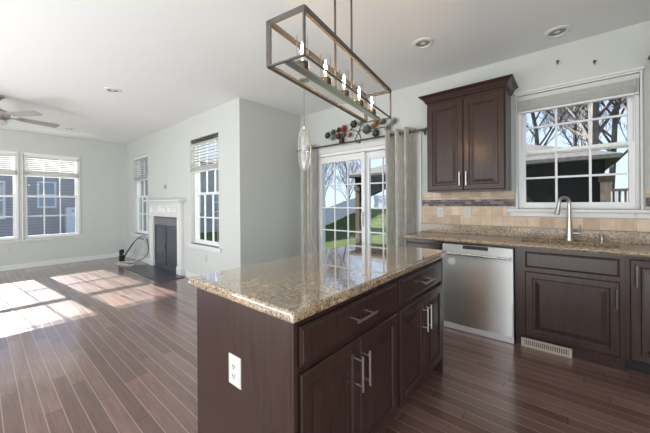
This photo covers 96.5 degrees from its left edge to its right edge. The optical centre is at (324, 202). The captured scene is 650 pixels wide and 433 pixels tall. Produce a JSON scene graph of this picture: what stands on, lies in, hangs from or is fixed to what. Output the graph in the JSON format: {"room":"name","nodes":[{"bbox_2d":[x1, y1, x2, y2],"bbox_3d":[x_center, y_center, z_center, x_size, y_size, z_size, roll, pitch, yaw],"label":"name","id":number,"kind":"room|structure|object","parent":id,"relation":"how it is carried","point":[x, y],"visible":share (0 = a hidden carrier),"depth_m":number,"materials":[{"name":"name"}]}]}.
{"room":"kitchen","nodes":[
{"label":"kitchen","id":0,"kind":"room"},
{"bbox_2d":[0,129,125,265],"bbox_3d":[-6.982,-0.052,4.872,0.160,2.750,6.492,0,0,40],"label":"wall","id":1,"kind":"structure","parent":0,"point":[102,164],"depth_m":6.62,"materials":[{"name":"grey paint"}]},
{"bbox_2d":[6,246,11,252],"bbox_3d":[-6.191,0.912,5.681,0.018,0.116,0.072,0,0,40],"label":"wall outlet","id":2,"kind":"object","parent":1,"relation":"attached to","point":[9,248],"visible":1,"depth_m":5.68,"materials":[{"name":"grey plastic"}]},
{"bbox_2d":[0,149,20,242],"bbox_3d":[-6.464,-0.122,5.459,0.180,1.812,0.999,0,0,40],"label":"window","id":3,"kind":"structure","parent":1,"relation":"in","point":[15,238],"depth_m":5.77,"materials":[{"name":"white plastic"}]},
{"bbox_2d":[0,150,16,175],"bbox_3d":[-6.416,-0.776,5.445,0.052,0.470,0.865,0,0,40],"label":"window blind","id":4,"kind":"object","parent":3,"relation":"attached to","point":[13,172],"visible":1,"depth_m":5.69,"materials":[{"name":"white plastic"}]},
{"bbox_2d":[21,151,84,241],"bbox_3d":[-5.821,-0.126,6.226,0.180,1.812,0.999,0,0,40],"label":"window","id":5,"kind":"structure","parent":1,"relation":"in","point":[25,237],"depth_m":6.15,"materials":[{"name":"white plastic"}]},
{"bbox_2d":[23,153,78,177],"bbox_3d":[-5.803,-0.780,6.177,0.052,0.470,0.865,0,0,40],"label":"window blind","id":6,"kind":"object","parent":5,"relation":"attached to","point":[31,172],"visible":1,"depth_m":6.15,"materials":[{"name":"white plastic"}]},
{"bbox_2d":[0,252,124,270],"bbox_3d":[-6.953,1.273,4.751,0.026,0.100,6.272,0,0,40],"label":"baseboard","id":7,"kind":"structure","parent":1,"relation":"attached to","point":[102,256],"depth_m":6.19,"materials":[{"name":"white paint"}]},
{"bbox_2d":[125,98,249,275],"bbox_3d":[-3.010,-0.080,5.672,4.900,2.750,0.160,0,0,40],"label":"wall","id":8,"kind":"structure","parent":0,"point":[169,150],"depth_m":4.72,"materials":[{"name":"grey paint"}]},
{"bbox_2d":[125,252,148,263],"bbox_3d":[-4.317,1.254,6.654,1.620,0.100,0.026,0,0,40],"label":"baseboard","id":9,"kind":"structure","parent":8,"relation":"attached to","point":[145,260],"depth_m":6.63,"materials":[{"name":"white paint"}]},
{"bbox_2d":[130,157,149,238],"bbox_3d":[-4.128,-0.141,6.580,1.120,1.829,0.185,0,0,40],"label":"window","id":10,"kind":"structure","parent":8,"relation":"in","point":[142,186],"depth_m":6.71,"materials":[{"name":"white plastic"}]},
{"bbox_2d":[134,154,147,181],"bbox_3d":[-4.145,-0.774,6.564,0.900,0.555,0.052,0,0,40],"label":"window blind","id":11,"kind":"object","parent":10,"relation":"attached to","point":[141,178],"visible":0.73,"depth_m":6.55,"materials":[{"name":"white plastic"}]},
{"bbox_2d":[185,271,197,277],"bbox_3d":[-1.811,1.237,4.553,1.640,0.100,0.026,0,0,40],"label":"baseboard","id":12,"kind":"structure","parent":8,"relation":"attached to","point":[188,274],"depth_m":4.96,"materials":[{"name":"white paint"}]},
{"bbox_2d":[186,137,221,252],"bbox_3d":[-1.925,-0.157,4.732,1.090,1.829,0.185,0,0,40],"label":"window","id":13,"kind":"structure","parent":8,"relation":"in","point":[198,193],"depth_m":4.86,"materials":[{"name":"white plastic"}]},
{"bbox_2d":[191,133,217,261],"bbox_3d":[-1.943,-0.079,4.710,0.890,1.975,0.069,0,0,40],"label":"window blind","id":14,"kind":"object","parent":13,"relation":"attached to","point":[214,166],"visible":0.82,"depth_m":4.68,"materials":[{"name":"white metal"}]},
{"bbox_2d":[249,101,300,264],"bbox_3d":[-0.756,-0.095,4.671,0.160,2.750,1.203,0,0,40],"label":"wall","id":15,"kind":"structure","parent":0,"point":[274,167],"depth_m":4.50,"materials":[{"name":"grey paint"}]},
{"bbox_2d":[0,0,649,144],"bbox_3d":[-2.650,-1.532,1.910,10.620,0.150,7.855,0,0,40],"label":"ceiling","id":16,"kind":"structure","parent":0,"point":[172,62],"depth_m":2.74,"materials":[{"name":"white paint"}]},
{"bbox_2d":[0,94,59,127],"bbox_3d":[-4.410,-1.242,3.914,1.220,0.404,1.254,0,0,40],"label":"ceiling fan","id":17,"kind":"object","parent":16,"relation":"hanging from","point":[5,115],"visible":1,"depth_m":3.88,"materials":[{"name":"silver metal"}]},
{"bbox_2d":[104,87,121,92],"bbox_3d":[-2.737,-1.450,3.742,0.188,0.011,0.188,0,0,40],"label":"recessed light","id":18,"kind":"object","parent":16,"relation":"in","point":[109,89],"visible":1,"depth_m":3.73,"materials":[{"name":"white paint"}]},
{"bbox_2d":[298,77,310,170],"bbox_3d":[-0.247,-0.926,3.463,0.130,1.092,0.130,0,0,-25],"label":"glass pendant","id":19,"kind":"object","parent":16,"relation":"hanging from","point":[303,79],"visible":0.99,"depth_m":3.45,"materials":[{"name":"clear glass"}]},
{"bbox_2d":[266,0,390,122],"bbox_3d":[0.116,-1.063,1.822,0.229,0.824,1.152,0,0,32],"label":"linear chandelier","id":20,"kind":"object","parent":16,"relation":"hanging from","point":[301,66],"visible":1,"depth_m":1.62,"materials":[{"name":"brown metal"}]},
{"bbox_2d":[296,35,308,68],"bbox_3d":[-0.113,-0.748,1.445,0.064,0.165,0.064,0,0,40],"label":"bulb socket","id":21,"kind":"object","parent":20,"relation":"attached to","point":[304,64],"depth_m":1.43,"materials":[{"name":"clear glass"}]},
{"bbox_2d":[320,55,330,84],"bbox_3d":[0.003,-0.749,1.632,0.064,0.165,0.064,0,0,40],"label":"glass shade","id":22,"kind":"object","parent":20,"relation":"attached to","point":[327,80],"depth_m":1.62,"materials":[{"name":"clear glass"}]},
{"bbox_2d":[339,70,348,96],"bbox_3d":[0.120,-0.750,1.820,0.064,0.165,0.064,0,0,40],"label":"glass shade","id":23,"kind":"object","parent":20,"relation":"attached to","point":[345,92],"depth_m":1.81,"materials":[{"name":"clear glass"}]},
{"bbox_2d":[356,88,363,105],"bbox_3d":[0.236,-0.750,2.008,0.064,0.165,0.064,0,0,40],"label":"bulb socket","id":24,"kind":"object","parent":20,"relation":"attached to","point":[361,103],"depth_m":1.98,"materials":[{"name":"clear glass"}]},
{"bbox_2d":[368,97,375,114],"bbox_3d":[0.353,-0.751,2.196,0.064,0.165,0.064,0,0,40],"label":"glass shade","id":25,"kind":"object","parent":20,"relation":"attached to","point":[373,111],"depth_m":2.17,"materials":[{"name":"clear glass"}]},
{"bbox_2d":[412,37,433,48],"bbox_3d":[0.908,-1.475,2.687,0.188,0.011,0.188,0,0,40],"label":"recessed light","id":26,"kind":"object","parent":16,"relation":"in","point":[422,43],"visible":1,"depth_m":2.68,"materials":[{"name":"white paint"}]},
{"bbox_2d":[544,25,570,37],"bbox_3d":[2.019,-1.483,2.520,0.188,0.011,0.188,0,0,40],"label":"recessed light","id":27,"kind":"object","parent":16,"relation":"in","point":[557,31],"visible":1,"depth_m":2.51,"materials":[{"name":"white paint"}]},
{"bbox_2d":[0,257,649,432],"bbox_3d":[-2.630,1.368,1.910,10.620,0.150,7.855,0,0,40],"label":"floor","id":28,"kind":"structure","parent":0,"point":[98,345],"depth_m":2.15,"materials":[{"name":"brown wood"}]},
{"bbox_2d":[118,249,124,261],"bbox_3d":[-4.518,1.171,6.439,0.110,0.270,0.090,0,0,40],"label":"box","id":29,"kind":"object","parent":28,"relation":"on","point":[121,251],"visible":0.91,"depth_m":6.41,"materials":[{"name":"black plastic"}]},
{"bbox_2d":[115,234,148,264],"bbox_3d":[-4.169,0.992,6.201,0.805,0.624,0.354,0,0,16],"label":"cables","id":30,"kind":"object","parent":28,"relation":"on","point":[144,239],"visible":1,"depth_m":6.25,"materials":[{"name":"black plastic"}]},
{"bbox_2d":[125,264,184,282],"bbox_3d":[-3.190,1.288,5.399,1.700,0.018,0.432,0,0,40],"label":"hearth slab","id":31,"kind":"object","parent":28,"relation":"on","point":[158,274],"visible":0.96,"depth_m":5.30,"materials":[{"name":"stone"}]},
{"bbox_2d":[142,199,185,275],"bbox_3d":[-3.117,0.619,5.569,1.700,1.355,0.139,0,0,40],"label":"fireplace","id":32,"kind":"object","parent":28,"relation":"on","point":[166,216],"visible":0.94,"depth_m":5.52,"materials":[{"name":"white paint"}]},
{"bbox_2d":[142,199,185,203],"bbox_3d":[-3.121,-0.024,5.569,1.700,0.070,0.139,0,0,40],"label":"mantel shelf","id":33,"kind":"object","parent":32,"relation":"attached to","point":[170,201],"depth_m":5.38,"materials":[{"name":"white paint"}]},
{"bbox_2d":[155,264,175,272],"bbox_3d":[-3.069,1.266,5.605,1.040,0.060,0.029,0,0,40],"label":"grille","id":34,"kind":"object","parent":32,"relation":"attached to","point":[163,266],"depth_m":5.56,"materials":[{"name":"metal"}]},
{"bbox_2d":[155,217,176,226],"bbox_3d":[-3.075,0.366,5.606,1.040,0.140,0.027,0,0,40],"label":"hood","id":35,"kind":"object","parent":32,"relation":"attached to","point":[159,221],"depth_m":5.57,"materials":[{"name":"grey metal"}]},
{"bbox_2d":[197,279,397,432],"bbox_3d":[-0.097,0.839,1.502,0.728,0.872,0.794,0,0,40],"label":"base cabinet","id":36,"kind":"object","parent":28,"relation":"on","point":[333,369],"visible":0.88,"depth_m":1.21,"materials":[{"name":"brown wood"}]},
{"bbox_2d":[229,352,240,389],"bbox_3d":[-0.377,0.703,1.216,0.086,0.126,0.018,0,0,40],"label":"wall outlet","id":37,"kind":"object","parent":36,"relation":"attached to","point":[234,361],"visible":1,"depth_m":1.21,"materials":[{"name":"white plastic"}]},
{"bbox_2d":[189,242,446,323],"bbox_3d":[0.120,0.380,1.795,0.743,0.042,1.585,0,0,40],"label":"countertop","id":38,"kind":"structure","parent":36,"relation":"on","point":[294,289],"depth_m":1.41,"materials":[{"name":"stone"}]},
{"bbox_2d":[395,258,442,410],"bbox_3d":[0.397,0.836,2.091,0.728,0.872,0.741,0,0,40],"label":"base cabinet","id":39,"kind":"object","parent":28,"relation":"on","point":[419,292],"visible":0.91,"depth_m":1.81,"materials":[{"name":"brown wood"}]},
{"bbox_2d":[406,238,443,323],"bbox_3d":[1.194,0.831,3.280,0.395,0.872,0.512,0,0,40],"label":"base cabinet","id":40,"kind":"object","parent":28,"relation":"on","point":[429,244],"visible":0.2,"depth_m":3.10,"materials":[{"name":"brown wood"}]},
{"bbox_2d":[443,241,515,343],"bbox_3d":[1.582,0.828,2.942,0.618,0.864,0.530,0,0,40],"label":"dishwasher","id":41,"kind":"object","parent":28,"relation":"on","point":[479,279],"visible":0.91,"depth_m":2.75,"materials":[{"name":"silver metal"}]},
{"bbox_2d":[515,247,625,370],"bbox_3d":[2.095,0.824,2.525,0.688,0.872,0.512,0,0,40],"label":"base cabinet","id":42,"kind":"object","parent":28,"relation":"on","point":[573,300],"visible":0.97,"depth_m":2.33,"materials":[{"name":"brown wood"}]},
{"bbox_2d":[521,336,571,358],"bbox_3d":[1.875,1.223,2.464,0.343,0.075,0.032,0,0,40],"label":"vent register","id":43,"kind":"object","parent":42,"relation":"attached to","point":[527,342],"visible":1,"depth_m":2.45,"materials":[{"name":"beige metal"}]},
{"bbox_2d":[625,256,649,373],"bbox_3d":[2.961,0.818,1.798,1.572,0.872,0.512,0,0,40],"label":"base cabinet","id":44,"kind":"object","parent":28,"relation":"on","point":[637,269],"visible":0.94,"depth_m":2.10,"materials":[{"name":"brown wood"}]},
{"bbox_2d":[403,223,649,256],"bbox_3d":[2.293,0.314,2.350,3.300,0.139,0.520,0,0,40],"label":"countertop","id":45,"kind":"structure","parent":44,"relation":"on","point":[625,243],"depth_m":2.70,"materials":[{"name":"stone"}]},
{"bbox_2d":[554,196,580,240],"bbox_3d":[2.199,0.142,2.646,0.207,0.405,0.077,0,0,11],"label":"kitchen faucet","id":46,"kind":"object","parent":45,"relation":"on","point":[569,230],"visible":1,"depth_m":2.63,"materials":[{"name":"silver metal"}]},
{"bbox_2d":[599,234,604,242],"bbox_3d":[2.383,0.307,2.493,0.044,0.073,0.087,0,0,40],"label":"soap dispenser","id":47,"kind":"object","parent":45,"relation":"on","point":[601,236],"visible":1,"depth_m":2.50,"materials":[{"name":"silver metal"}]},
{"bbox_2d":[300,21,649,254],"bbox_3d":[1.709,-0.112,3.284,5.400,2.750,0.160,0,0,40],"label":"wall","id":48,"kind":"structure","parent":0,"point":[628,47],"depth_m":2.95,"materials":[{"name":"grey paint"}]},
{"bbox_2d":[325,117,395,142],"bbox_3d":[0.468,-1.039,4.166,1.217,0.316,0.051,0,0,40],"label":"flowers","id":49,"kind":"object","parent":48,"relation":"attached to","point":[366,129],"visible":0.98,"depth_m":4.15,"materials":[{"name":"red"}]},
{"bbox_2d":[297,127,426,151],"bbox_3d":[0.409,-0.863,4.190,2.212,0.070,0.114,0,0,40],"label":"curtain rod","id":50,"kind":"object","parent":48,"relation":"attached to","point":[424,130],"visible":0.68,"depth_m":4.02,"materials":[{"name":"brown metal"}]},
{"bbox_2d":[302,145,316,253],"bbox_3d":[-0.242,0.161,4.692,0.281,2.170,0.122,0,0,40],"label":"curtain","id":51,"kind":"object","parent":50,"relation":"hanging from","point":[309,176],"visible":0.67,"depth_m":4.67,"materials":[{"name":"fabric"}]},
{"bbox_2d":[385,127,415,245],"bbox_3d":[0.963,0.153,3.682,0.406,2.170,0.193,0,0,40],"label":"curtain","id":52,"kind":"object","parent":50,"relation":"hanging from","point":[400,149],"visible":0.77,"depth_m":3.67,"materials":[{"name":"fabric"}]},
{"bbox_2d":[317,133,421,250],"bbox_3d":[0.554,0.206,4.235,1.815,2.130,0.170,0,0,40],"label":"door","id":53,"kind":"structure","parent":48,"relation":"in","point":[370,150],"depth_m":4.21,"materials":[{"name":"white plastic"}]},
{"bbox_2d":[437,207,443,216],"bbox_3d":[1.375,0.113,3.446,0.075,0.120,0.018,0,0,40],"label":"wall outlet","id":54,"kind":"object","parent":48,"relation":"attached to","point":[440,210],"visible":1,"depth_m":3.44,"materials":[{"name":"grey plastic"}]},
{"bbox_2d":[463,207,471,217],"bbox_3d":[1.596,0.109,3.256,0.088,0.120,0.009,0,0,40],"label":"light switch","id":55,"kind":"object","parent":48,"relation":"attached to","point":[467,213],"visible":1,"depth_m":3.25,"materials":[{"name":"grey plastic"}]},
{"bbox_2d":[418,74,517,192],"bbox_3d":[1.506,-0.650,3.087,0.889,1.059,0.394,0,0,40],"label":"upper cabinet","id":56,"kind":"object","parent":48,"relation":"attached to","point":[469,126],"visible":1,"depth_m":2.95,"materials":[{"name":"brown wood"}]},
{"bbox_2d":[422,187,649,231],"bbox_3d":[2.462,0.058,2.542,3.275,0.368,0.009,0,0,40],"label":"backsplash","id":57,"kind":"structure","parent":48,"relation":"attached to","point":[481,215],"depth_m":3.05,"materials":[{"name":"tile"}]},
{"bbox_2d":[422,198,649,206],"bbox_3d":[2.461,-0.005,2.542,3.275,0.074,0.010,0,0,40],"label":"trim","id":58,"kind":"structure","parent":48,"relation":"attached to","point":[479,202],"depth_m":3.21,"materials":[{"name":"tile"}]},
{"bbox_2d":[507,66,649,218],"bbox_3d":[2.331,-0.493,2.725,1.045,1.254,0.195,0,0,40],"label":"window","id":59,"kind":"structure","parent":48,"relation":"in","point":[590,209],"depth_m":2.65,"materials":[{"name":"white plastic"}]},
{"bbox_2d":[518,73,639,230],"bbox_3d":[2.301,-0.420,2.692,0.850,1.317,0.069,0,0,40],"label":"window blind","id":60,"kind":"object","parent":59,"relation":"attached to","point":[624,86],"visible":1,"depth_m":2.63,"materials":[{"name":"grey fabric"}]},
{"label":"outside","id":61,"kind":"structure","parent":0,"visible":0},
{"bbox_2d":[200,209,385,249],"bbox_3d":[1.982,0.611,17.919,100.000,3.100,90.000,0,0,40],"label":"ground","id":62,"kind":"structure","parent":61,"point":[376,214],"depth_m":19.92,"materials":[{"name":"green plant"}]},
{"bbox_2d":[0,155,74,236],"bbox_3d":[-22.561,-1.057,14.348,9.800,6.825,17.800,0,0,40],"label":"house","id":63,"kind":"structure","parent":62,"relation":"on","point":[35,205],"depth_m":15.77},
{"bbox_2d":[65,207,74,232],"bbox_3d":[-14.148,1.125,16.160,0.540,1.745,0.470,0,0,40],"label":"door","id":64,"kind":"structure","parent":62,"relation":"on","point":[69,220],"depth_m":15.97,"materials":[{"name":"white plastic"}]},
{"bbox_2d":[200,157,218,232],"bbox_3d":[-11.994,-0.930,25.389,9.800,6.425,11.300,0,0,40],"label":"house","id":65,"kind":"structure","parent":62,"relation":"on","point":[210,173],"depth_m":22.16,"materials":[{"name":"grey"}]},
{"bbox_2d":[325,162,340,206],"bbox_3d":[0.335,-3.752,29.739,5.922,11.954,5.039,0,0,-7],"label":"bare tree","id":66,"kind":"object","parent":62,"relation":"on","point":[326,166],"visible":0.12,"depth_m":29.52,"materials":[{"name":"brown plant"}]},
{"bbox_2d":[325,198,354,224],"bbox_3d":[-0.625,0.758,23.369,0.130,3.112,16.131,0,0,41],"label":"vinyl fence","id":67,"kind":"object","parent":62,"relation":"on","point":[329,212],"visible":0.21,"depth_m":25.55,"materials":[{"name":"white plastic"}]},
{"bbox_2d":[330,160,360,199],"bbox_3d":[2.312,-3.836,30.302,5.609,12.100,7.142,0,0,40],"label":"bare tree","id":68,"kind":"object","parent":62,"relation":"on","point":[344,163],"visible":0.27,"depth_m":30.36,"materials":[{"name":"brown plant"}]},
{"bbox_2d":[346,144,622,243],"bbox_3d":[4.122,0.195,8.290,5.760,3.618,4.000,0,0,40],"label":"gazebo","id":69,"kind":"object","parent":62,"relation":"on","point":[576,189],"visible":0.27,"depth_m":5.62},
{"bbox_2d":[526,173,599,201],"bbox_3d":[4.199,0.602,6.010,2.204,2.289,0.069,0,0,40],"label":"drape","id":70,"kind":"object","parent":69,"relation":"hanging from","point":[576,189],"depth_m":5.64,"materials":[{"name":"black fabric"}]},
{"bbox_2d":[373,187,627,206],"bbox_3d":[14.434,-0.028,21.567,24.730,1.800,0.130,0,0,40],"label":"vinyl fence","id":71,"kind":"object","parent":62,"relation":"on","point":[377,199],"visible":0.07,"depth_m":28.71,"materials":[{"name":"white plastic"}]},
{"bbox_2d":[526,104,587,145],"bbox_3d":[15.725,-8.949,21.945,11.224,19.015,8.814,0,0,19],"label":"bare tree","id":72,"kind":"object","parent":62,"relation":"on","point":[535,133],"visible":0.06,"depth_m":21.70,"materials":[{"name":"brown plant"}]},
{"bbox_2d":[541,98,625,146],"bbox_3d":[20.235,-9.179,21.980,8.063,19.126,9.475,0,0,-6],"label":"bare tree","id":73,"kind":"object","parent":62,"relation":"on","point":[575,139],"visible":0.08,"depth_m":22.85,"materials":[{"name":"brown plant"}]},
{"bbox_2d":[544,97,626,144],"bbox_3d":[14.222,-10.778,16.158,12.108,24.045,11.141,0,0,-7],"label":"bare tree","id":74,"kind":"object","parent":62,"relation":"on","point":[596,130],"visible":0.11,"depth_m":15.26,"materials":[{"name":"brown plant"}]},
{"bbox_2d":[558,98,627,188],"bbox_3d":[19.720,-9.454,19.572,9.215,19.879,11.734,0,0,-29],"label":"bare tree","id":75,"kind":"object","parent":62,"relation":"on","point":[615,121],"visible":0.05,"depth_m":19.82,"materials":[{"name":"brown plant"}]},
{"bbox_2d":[611,188,627,201],"bbox_3d":[10.045,0.740,8.547,2.720,2.510,0.120,0,0,40],"label":"deck railing","id":76,"kind":"object","parent":62,"relation":"on","point":[625,190],"visible":0.12,"depth_m":9.14,"materials":[{"name":"white wood"}]},
{"bbox_2d":[616,98,626,110],"bbox_3d":[17.860,-10.039,15.683,12.754,21.608,10.016,0,0,-39],"label":"bare tree","id":77,"kind":"object","parent":62,"relation":"on","point":[618,99],"visible":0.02,"depth_m":17.86,"materials":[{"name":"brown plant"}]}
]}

